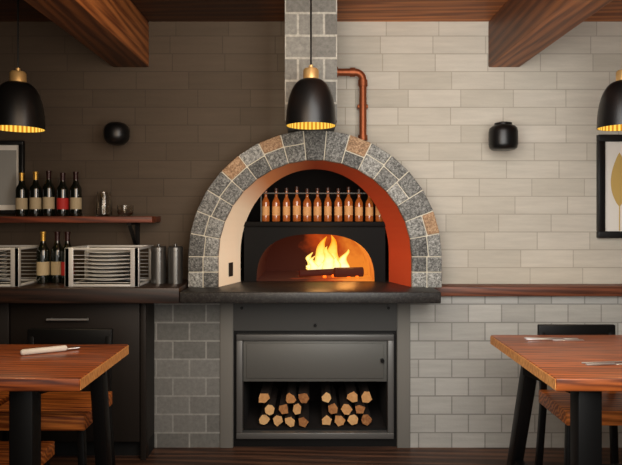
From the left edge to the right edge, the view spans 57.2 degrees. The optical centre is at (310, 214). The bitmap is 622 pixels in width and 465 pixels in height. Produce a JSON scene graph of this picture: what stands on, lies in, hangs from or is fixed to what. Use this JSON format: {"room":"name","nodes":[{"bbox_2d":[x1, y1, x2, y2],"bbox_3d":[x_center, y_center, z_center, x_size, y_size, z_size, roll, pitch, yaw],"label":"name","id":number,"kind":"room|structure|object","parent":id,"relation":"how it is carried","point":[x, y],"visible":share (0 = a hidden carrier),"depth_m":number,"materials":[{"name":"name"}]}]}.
{"room":"pizza restaurant","nodes":[
{"label":"pizza restaurant","id":0,"kind":"room"},
{"bbox_2d":[0,22,621,283],"bbox_3d":[0.000,-0.339,3.360,8.000,1.602,0.001,0,0,0],"label":"wall","id":1,"kind":"structure","parent":0,"point":[208,93],"depth_m":3.36,"materials":[{"name":"brick"}]},
{"bbox_2d":[0,141,24,213],"bbox_3d":[-1.891,-0.220,3.343,0.417,0.431,0.030,0,0,0],"label":"picture","id":2,"kind":"object","parent":1,"relation":"attached to","point":[12,153],"visible":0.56,"depth_m":3.34,"materials":[{"name":"black"}]},
{"bbox_2d":[0,216,160,247],"bbox_3d":[-2.042,0.108,3.267,2.315,0.200,0.183,0,0,0],"label":"shelf","id":3,"kind":"object","parent":1,"relation":"attached to","point":[130,220],"visible":0.89,"depth_m":3.17,"materials":[{"name":"brown wood"}]},
{"bbox_2d":[15,173,27,215],"bbox_3d":[-1.655,-0.117,3.260,0.064,0.248,0.064,0,0,0],"label":"bottle","id":4,"kind":"object","parent":3,"relation":"on","point":[21,192],"visible":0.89,"depth_m":3.24,"materials":[{"name":"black glass"}]},
{"bbox_2d":[29,172,41,215],"bbox_3d":[-1.575,-0.119,3.260,0.064,0.254,0.064,0,0,0],"label":"bottle","id":5,"kind":"object","parent":3,"relation":"on","point":[35,191],"visible":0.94,"depth_m":3.24,"materials":[{"name":"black glass"}]},
{"bbox_2d":[43,171,54,215],"bbox_3d":[-1.500,-0.122,3.260,0.064,0.260,0.064,0,0,0],"label":"bottle","id":6,"kind":"object","parent":3,"relation":"on","point":[48,188],"visible":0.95,"depth_m":3.24,"materials":[{"name":"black glass"}]},
{"bbox_2d":[57,173,68,215],"bbox_3d":[-1.420,-0.117,3.260,0.064,0.248,0.064,0,0,0],"label":"bottle","id":7,"kind":"object","parent":3,"relation":"on","point":[62,189],"visible":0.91,"depth_m":3.24,"materials":[{"name":"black glass"}]},
{"bbox_2d":[70,172,81,215],"bbox_3d":[-1.345,-0.119,3.260,0.064,0.254,0.064,0,0,0],"label":"bottle","id":8,"kind":"object","parent":3,"relation":"on","point":[75,189],"visible":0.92,"depth_m":3.24,"materials":[{"name":"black glass"}]},
{"bbox_2d":[96,192,111,215],"bbox_3d":[-1.185,-0.062,3.260,0.084,0.140,0.084,0,0,0],"label":"glass jar","id":9,"kind":"object","parent":3,"relation":"on","point":[103,199],"visible":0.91,"depth_m":3.23,"materials":[{"name":"clear"}]},
{"bbox_2d":[117,205,133,215],"bbox_3d":[-1.060,-0.024,3.255,0.090,0.062,0.090,0,0,0],"label":"glass bowl","id":10,"kind":"object","parent":3,"relation":"on","point":[122,210],"visible":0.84,"depth_m":3.22,"materials":[{"name":"clear glass"}]},
{"bbox_2d":[103,122,129,145],"bbox_3d":[-1.100,-0.460,3.256,0.144,0.132,0.204,0,0,0],"label":"sconce","id":11,"kind":"object","parent":1,"relation":"attached to","point":[114,133],"visible":1,"depth_m":3.17,"materials":[{"name":"black metal"}]},
{"bbox_2d":[488,121,517,150],"bbox_3d":[1.085,-0.445,3.248,0.160,0.155,0.220,0,0,0],"label":"sconce","id":12,"kind":"object","parent":1,"relation":"attached to","point":[503,136],"visible":1,"depth_m":3.16,"materials":[{"name":"black metal"}]},
{"bbox_2d":[596,135,621,237],"bbox_3d":[1.965,-0.168,3.343,0.570,0.605,0.030,0,0,0],"label":"picture","id":13,"kind":"object","parent":1,"relation":"attached to","point":[608,147],"visible":1,"depth_m":3.34,"materials":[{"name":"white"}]},
{"bbox_2d":[0,0,621,21],"bbox_3d":[0.000,-1.180,1.060,8.000,0.080,5.600,0,0,0],"label":"ceiling","id":14,"kind":"structure","parent":0,"point":[152,10],"depth_m":3.18,"materials":[{"name":"brown wood"}]},
{"bbox_2d":[0,0,45,132],"bbox_3d":[-1.357,-0.768,2.640,0.232,0.740,0.232,0,0,0],"label":"pendant light","id":15,"kind":"object","parent":14,"relation":"hanging from","point":[21,105],"visible":1,"depth_m":2.58,"materials":[{"name":"black metal"}]},
{"bbox_2d":[24,0,148,66],"bbox_3d":[-1.061,-1.004,1.510,0.212,0.269,3.699,0,0,0],"label":"beam","id":16,"kind":"structure","parent":14,"relation":"attached to","point":[116,31],"depth_m":2.81,"materials":[{"name":"brown wood"}]},
{"bbox_2d":[286,0,335,129],"bbox_3d":[0.000,-0.775,2.640,0.232,0.726,0.232,0,0,0],"label":"pendant light","id":17,"kind":"object","parent":14,"relation":"hanging from","point":[310,106],"visible":1,"depth_m":2.56,"materials":[{"name":"black metal"}]},
{"bbox_2d":[488,0,612,66],"bbox_3d":[1.136,-1.004,1.510,0.184,0.269,3.699,0,0,0],"label":"beam","id":18,"kind":"structure","parent":14,"relation":"attached to","point":[520,30],"depth_m":2.81,"materials":[{"name":"brown wood"}]},
{"bbox_2d":[597,69,621,130],"bbox_3d":[1.452,-0.771,2.640,0.232,0.733,0.232,0,0,0],"label":"pendant light","id":19,"kind":"object","parent":14,"relation":"hanging from","point":[609,115],"visible":1,"depth_m":2.60,"materials":[{"name":"black metal"}]},
{"bbox_2d":[50,411,621,464],"bbox_3d":[0.000,1.360,1.060,8.000,0.060,5.600,0,0,0],"label":"floor","id":20,"kind":"structure","parent":0,"point":[235,455],"depth_m":3.13,"materials":[{"name":"brown wood"}]},
{"bbox_2d":[0,391,8,440],"bbox_3d":[-1.700,1.103,2.660,0.460,0.455,0.360,0,0,0],"label":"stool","id":21,"kind":"object","parent":20,"relation":"on","point":[4,395],"visible":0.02,"depth_m":2.79,"materials":[{"name":"brown wood"}]},
{"bbox_2d":[0,441,54,464],"bbox_3d":[-1.525,1.150,2.300,0.850,0.360,0.300,0,0,0],"label":"bench","id":22,"kind":"object","parent":20,"relation":"on","point":[47,447],"visible":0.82,"depth_m":2.38,"materials":[{"name":"brown wood"}]},
{"bbox_2d":[0,328,114,464],"bbox_3d":[-1.208,0.950,2.680,0.455,0.760,0.400,0,0,0],"label":"chair","id":23,"kind":"object","parent":20,"relation":"on","point":[60,411],"visible":0.58,"depth_m":2.69,"materials":[{"name":"brown wood"}]},
{"bbox_2d":[0,344,128,464],"bbox_3d":[-1.708,0.955,2.314,1.783,0.750,0.589,0,0,0],"label":"table","id":24,"kind":"object","parent":20,"relation":"on","point":[25,377],"visible":1,"depth_m":2.15,"materials":[{"name":"brown wood"}]},
{"bbox_2d":[20,345,79,354],"bbox_3d":[-1.100,0.569,2.410,0.230,0.022,0.032,0,0,-28],"label":"cutlery","id":25,"kind":"object","parent":24,"relation":"on","point":[62,347],"visible":1,"depth_m":2.39,"materials":[{"name":"white"}]},
{"bbox_2d":[0,279,187,459],"bbox_3d":[-1.943,0.854,3.159,2.514,0.952,0.398,0,0,0],"label":"base cabinet","id":26,"kind":"object","parent":20,"relation":"on","point":[129,311],"visible":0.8,"depth_m":3.09,"materials":[{"name":"black wood"}]},
{"bbox_2d":[0,245,38,286],"bbox_3d":[-1.827,0.275,3.138,0.585,0.205,0.285,0,0,0],"label":"plate rack","id":27,"kind":"object","parent":26,"relation":"on","point":[15,259],"visible":0.7,"depth_m":3.02,"materials":[{"name":"silver metal"}]},
{"bbox_2d":[36,232,49,283],"bbox_3d":[-1.485,0.235,3.160,0.068,0.285,0.068,0,0,0],"label":"bottle","id":28,"kind":"object","parent":26,"relation":"on","point":[43,252],"visible":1,"depth_m":3.14,"materials":[{"name":"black glass"}]},
{"bbox_2d":[51,232,62,282],"bbox_3d":[-1.415,0.235,3.180,0.068,0.285,0.068,0,0,0],"label":"bottle","id":29,"kind":"object","parent":26,"relation":"on","point":[56,249],"visible":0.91,"depth_m":3.15,"materials":[{"name":"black glass"}]},
{"bbox_2d":[61,232,73,283],"bbox_3d":[-1.350,0.235,3.160,0.068,0.285,0.068,0,0,0],"label":"bottle","id":30,"kind":"object","parent":26,"relation":"on","point":[67,243],"visible":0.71,"depth_m":3.13,"materials":[{"name":"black glass"}]},
{"bbox_2d":[65,245,153,286],"bbox_3d":[-1.100,0.275,3.138,0.390,0.205,0.285,0,0,0],"label":"plate rack","id":31,"kind":"object","parent":26,"relation":"on","point":[104,264],"visible":0.95,"depth_m":3.02,"materials":[{"name":"silver metal"}]},
{"bbox_2d":[151,244,165,283],"bbox_3d":[-0.845,0.269,3.160,0.082,0.217,0.082,0,0,0],"label":"canister","id":32,"kind":"object","parent":26,"relation":"on","point":[158,253],"visible":1,"depth_m":3.13,"materials":[{"name":"silver metal"}]},
{"bbox_2d":[168,244,182,283],"bbox_3d":[-0.752,0.269,3.160,0.082,0.217,0.082,0,0,0],"label":"canister","id":33,"kind":"object","parent":26,"relation":"on","point":[175,253],"visible":1,"depth_m":3.13,"materials":[{"name":"silver metal"}]},
{"bbox_2d":[180,130,441,447],"bbox_3d":[0.019,0.431,3.585,1.406,1.797,1.250,0,0,0],"label":"oven","id":34,"kind":"object","parent":20,"relation":"on","point":[279,326],"visible":1,"depth_m":3.26,"materials":[{"name":"stone"}]},
{"bbox_2d":[262,188,269,220],"bbox_3d":[-0.278,-0.063,3.505,0.046,0.204,0.045,0,0,0],"label":"bottle","id":35,"kind":"object","parent":34,"relation":"in","point":[265,203],"visible":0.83,"depth_m":3.49,"materials":[{"name":"brown glass"}]},
{"bbox_2d":[272,188,279,220],"bbox_3d":[-0.214,-0.062,3.505,0.049,0.203,0.048,0,0,0],"label":"bottle","id":36,"kind":"object","parent":34,"relation":"in","point":[276,203],"visible":0.97,"depth_m":3.49,"materials":[{"name":"brown glass"}]},
{"bbox_2d":[283,188,289,220],"bbox_3d":[-0.151,-0.063,3.505,0.045,0.204,0.044,0,0,0],"label":"bottle","id":37,"kind":"object","parent":34,"relation":"in","point":[286,202],"visible":0.96,"depth_m":3.49,"materials":[{"name":"brown glass"}]},
{"bbox_2d":[293,187,300,220],"bbox_3d":[-0.087,-0.067,3.505,0.049,0.212,0.048,0,0,0],"label":"bottle","id":38,"kind":"object","parent":34,"relation":"in","point":[296,201],"visible":1,"depth_m":3.49,"materials":[{"name":"brown glass"}]},
{"bbox_2d":[303,189,310,220],"bbox_3d":[-0.024,-0.061,3.505,0.051,0.200,0.050,0,0,0],"label":"bottle","id":39,"kind":"object","parent":34,"relation":"in","point":[306,203],"visible":1,"depth_m":3.49,"materials":[{"name":"brown glass"}]},
{"bbox_2d":[285,0,336,132],"bbox_3d":[0.000,-0.806,3.110,0.262,0.665,0.499,0,0,0],"label":"chimney column","id":40,"kind":"structure","parent":34,"relation":"on","point":[297,12],"depth_m":2.86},
{"bbox_2d":[259,382,371,426],"bbox_3d":[0.026,1.133,3.500,0.662,0.207,0.390,0,0,0],"label":"firewood","id":41,"kind":"object","parent":34,"relation":"in","point":[351,400],"visible":0.94,"depth_m":3.35,"materials":[{"name":"brown wood"}]},
{"bbox_2d":[314,188,320,220],"bbox_3d":[0.040,-0.063,3.505,0.049,0.203,0.048,0,0,0],"label":"bottle","id":42,"kind":"object","parent":34,"relation":"in","point":[317,202],"visible":0.98,"depth_m":3.48,"materials":[{"name":"brown glass"}]},
{"bbox_2d":[306,235,349,269],"bbox_3d":[0.112,0.255,3.800,0.295,0.245,0.086,0,0,0],"label":"fire","id":43,"kind":"object","parent":34,"relation":"on","point":[324,258],"visible":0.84,"depth_m":3.79,"materials":[{"name":"yellow"}]},
{"bbox_2d":[324,188,331,220],"bbox_3d":[0.104,-0.064,3.505,0.046,0.206,0.044,0,0,0],"label":"bottle","id":44,"kind":"object","parent":34,"relation":"in","point":[327,203],"visible":0.95,"depth_m":3.49,"materials":[{"name":"brown glass"}]},
{"bbox_2d":[299,267,363,277],"bbox_3d":[0.128,0.363,3.649,0.410,0.066,0.196,0,0,0],"label":"logs","id":45,"kind":"object","parent":34,"relation":"in","point":[348,272],"depth_m":3.59},
{"bbox_2d":[334,188,341,220],"bbox_3d":[0.168,-0.062,3.505,0.048,0.203,0.047,0,0,0],"label":"bottle","id":46,"kind":"object","parent":34,"relation":"in","point":[338,202],"visible":0.96,"depth_m":3.49,"materials":[{"name":"brown glass"}]},
{"bbox_2d":[344,187,352,220],"bbox_3d":[0.231,-0.067,3.505,0.052,0.212,0.051,0,0,0],"label":"bottle","id":47,"kind":"object","parent":34,"relation":"in","point":[348,203],"visible":1,"depth_m":3.48,"materials":[{"name":"brown glass"}]},
{"bbox_2d":[337,67,367,140],"bbox_3d":[0.231,-0.643,3.312,0.198,0.424,0.093,0,0,0],"label":"copper pipe","id":48,"kind":"object","parent":34,"relation":"attached to","point":[362,106],"visible":0.84,"depth_m":3.28,"materials":[{"name":"brown metal"}]},
{"bbox_2d":[355,189,362,220],"bbox_3d":[0.295,-0.059,3.505,0.048,0.197,0.047,0,0,0],"label":"bottle","id":49,"kind":"object","parent":34,"relation":"in","point":[358,203],"visible":1,"depth_m":3.49,"materials":[{"name":"brown glass"}]},
{"bbox_2d":[365,196,372,220],"bbox_3d":[0.358,-0.058,3.505,0.048,0.194,0.047,0,0,0],"label":"bottle","id":50,"kind":"object","parent":34,"relation":"in","point":[369,203],"visible":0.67,"depth_m":3.48,"materials":[{"name":"brown glass"}]},
{"bbox_2d":[375,205,382,220],"bbox_3d":[0.422,-0.066,3.505,0.052,0.209,0.050,0,0,0],"label":"bottle","id":51,"kind":"object","parent":34,"relation":"in","point":[378,217],"visible":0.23,"depth_m":3.48,"materials":[{"name":"brown glass"}]},
{"bbox_2d":[490,335,621,464],"bbox_3d":[1.784,0.955,2.414,1.833,0.750,0.788,0,0,0],"label":"table","id":52,"kind":"object","parent":20,"relation":"on","point":[558,365],"visible":1,"depth_m":2.27,"materials":[{"name":"brown wood"}]},
{"bbox_2d":[524,337,583,340],"bbox_3d":[1.131,0.577,2.655,0.260,0.006,0.049,0,0,3],"label":"cutlery","id":53,"kind":"object","parent":52,"relation":"on","point":[526,338],"visible":1,"depth_m":2.64,"materials":[{"name":"white metal"}]},
{"bbox_2d":[581,361,621,365],"bbox_3d":[1.188,0.577,2.225,0.260,0.006,0.049,0,0,-6],"label":"cutlery","id":54,"kind":"object","parent":52,"relation":"on","point":[604,362],"visible":1,"depth_m":2.20,"materials":[{"name":"white metal"}]},
{"bbox_2d":[535,324,621,464],"bbox_3d":[1.345,0.943,2.725,0.420,0.775,0.370,0,0,0],"label":"chair","id":55,"kind":"object","parent":20,"relation":"on","point":[557,403],"visible":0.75,"depth_m":2.86,"materials":[{"name":"brown wood"}]},
{"bbox_2d":[154,296,621,447],"bbox_3d":[0.000,0.896,3.410,8.000,0.868,0.300,0,0,0],"label":"wall","id":56,"kind":"structure","parent":0,"point":[463,388],"depth_m":3.26,"materials":[{"name":"brick"}]},
{"bbox_2d":[433,284,621,295],"bbox_3d":[1.939,0.432,3.292,2.522,0.055,0.133,0,0,0],"label":"ledge","id":57,"kind":"object","parent":56,"relation":"on","point":[446,289],"visible":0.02,"depth_m":3.23,"materials":[{"name":"brown wood"}]}
]}

